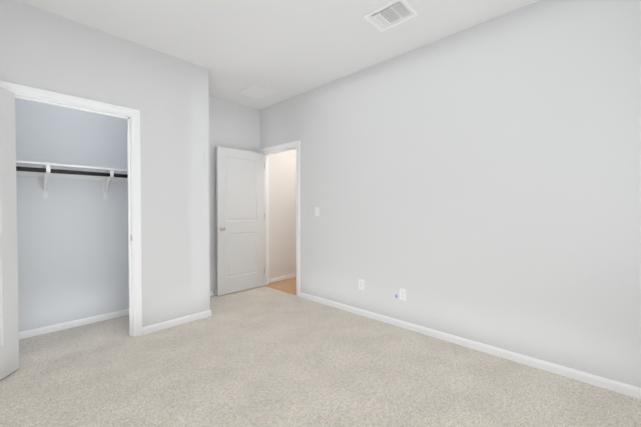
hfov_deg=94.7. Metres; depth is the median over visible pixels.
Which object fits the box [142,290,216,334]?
baseboard
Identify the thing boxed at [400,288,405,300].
outlet plate
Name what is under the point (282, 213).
wall
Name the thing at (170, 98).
wall
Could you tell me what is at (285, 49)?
ceiling
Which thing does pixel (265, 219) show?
door frame
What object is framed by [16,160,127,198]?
closet shelf
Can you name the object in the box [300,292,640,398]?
baseboard
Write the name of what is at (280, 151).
door frame
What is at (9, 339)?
closet door
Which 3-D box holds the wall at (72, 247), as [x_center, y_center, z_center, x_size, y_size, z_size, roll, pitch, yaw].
[-2.652,-0.219,2.805,0.004,2.740,2.414,1,1,43]
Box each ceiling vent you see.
[237,84,275,99]
[363,0,418,31]
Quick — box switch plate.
[315,207,318,215]
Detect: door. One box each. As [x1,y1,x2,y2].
[0,87,18,379]
[216,146,263,295]
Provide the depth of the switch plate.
3.77 m
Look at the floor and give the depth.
4.62 m
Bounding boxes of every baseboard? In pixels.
[19,309,128,338]
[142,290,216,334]
[269,273,295,282]
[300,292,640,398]
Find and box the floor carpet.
[0,286,640,426]
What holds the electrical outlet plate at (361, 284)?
attached to the wall at (481, 183)
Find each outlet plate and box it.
[359,279,363,289]
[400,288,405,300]
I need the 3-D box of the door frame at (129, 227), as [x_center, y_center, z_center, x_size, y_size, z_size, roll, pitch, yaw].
[-1.798,0.129,2.775,0.032,2.045,0.011,1,1,43]
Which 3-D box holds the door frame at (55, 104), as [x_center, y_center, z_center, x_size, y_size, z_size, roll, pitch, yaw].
[-2.058,-0.883,2.482,0.032,0.011,0.772,1,1,43]
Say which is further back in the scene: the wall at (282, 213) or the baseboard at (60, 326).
the wall at (282, 213)
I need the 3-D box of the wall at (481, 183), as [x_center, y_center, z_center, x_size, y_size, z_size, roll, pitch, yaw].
[0.727,-0.224,3.126,4.710,2.740,0.110,1,1,43]
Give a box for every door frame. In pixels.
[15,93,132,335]
[259,140,299,296]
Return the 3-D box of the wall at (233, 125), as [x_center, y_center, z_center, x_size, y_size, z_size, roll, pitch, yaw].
[-1.860,-0.233,3.732,0.110,2.740,5.070,1,1,43]
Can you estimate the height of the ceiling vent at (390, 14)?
0.018 m
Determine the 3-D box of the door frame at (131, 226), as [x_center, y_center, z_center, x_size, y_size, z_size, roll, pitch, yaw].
[-2.051,0.125,2.504,0.110,2.063,0.790,1,1,43]
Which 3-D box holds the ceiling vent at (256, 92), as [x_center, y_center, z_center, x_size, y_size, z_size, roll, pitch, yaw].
[-0.844,-1.604,3.922,0.374,0.008,0.374,1,1,43]
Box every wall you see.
[0,0,209,326]
[15,98,128,331]
[209,95,259,290]
[260,0,640,387]
[269,149,295,278]
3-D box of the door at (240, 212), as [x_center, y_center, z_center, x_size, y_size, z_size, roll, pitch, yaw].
[-1.141,0.101,4.279,0.162,2.030,0.780,1,1,43]
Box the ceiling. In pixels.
[17,0,538,109]
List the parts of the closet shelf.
rod rail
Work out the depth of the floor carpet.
2.07 m
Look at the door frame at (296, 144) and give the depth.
4.04 m
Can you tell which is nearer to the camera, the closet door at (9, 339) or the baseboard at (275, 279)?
the closet door at (9, 339)
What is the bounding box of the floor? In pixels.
[264,277,295,294]

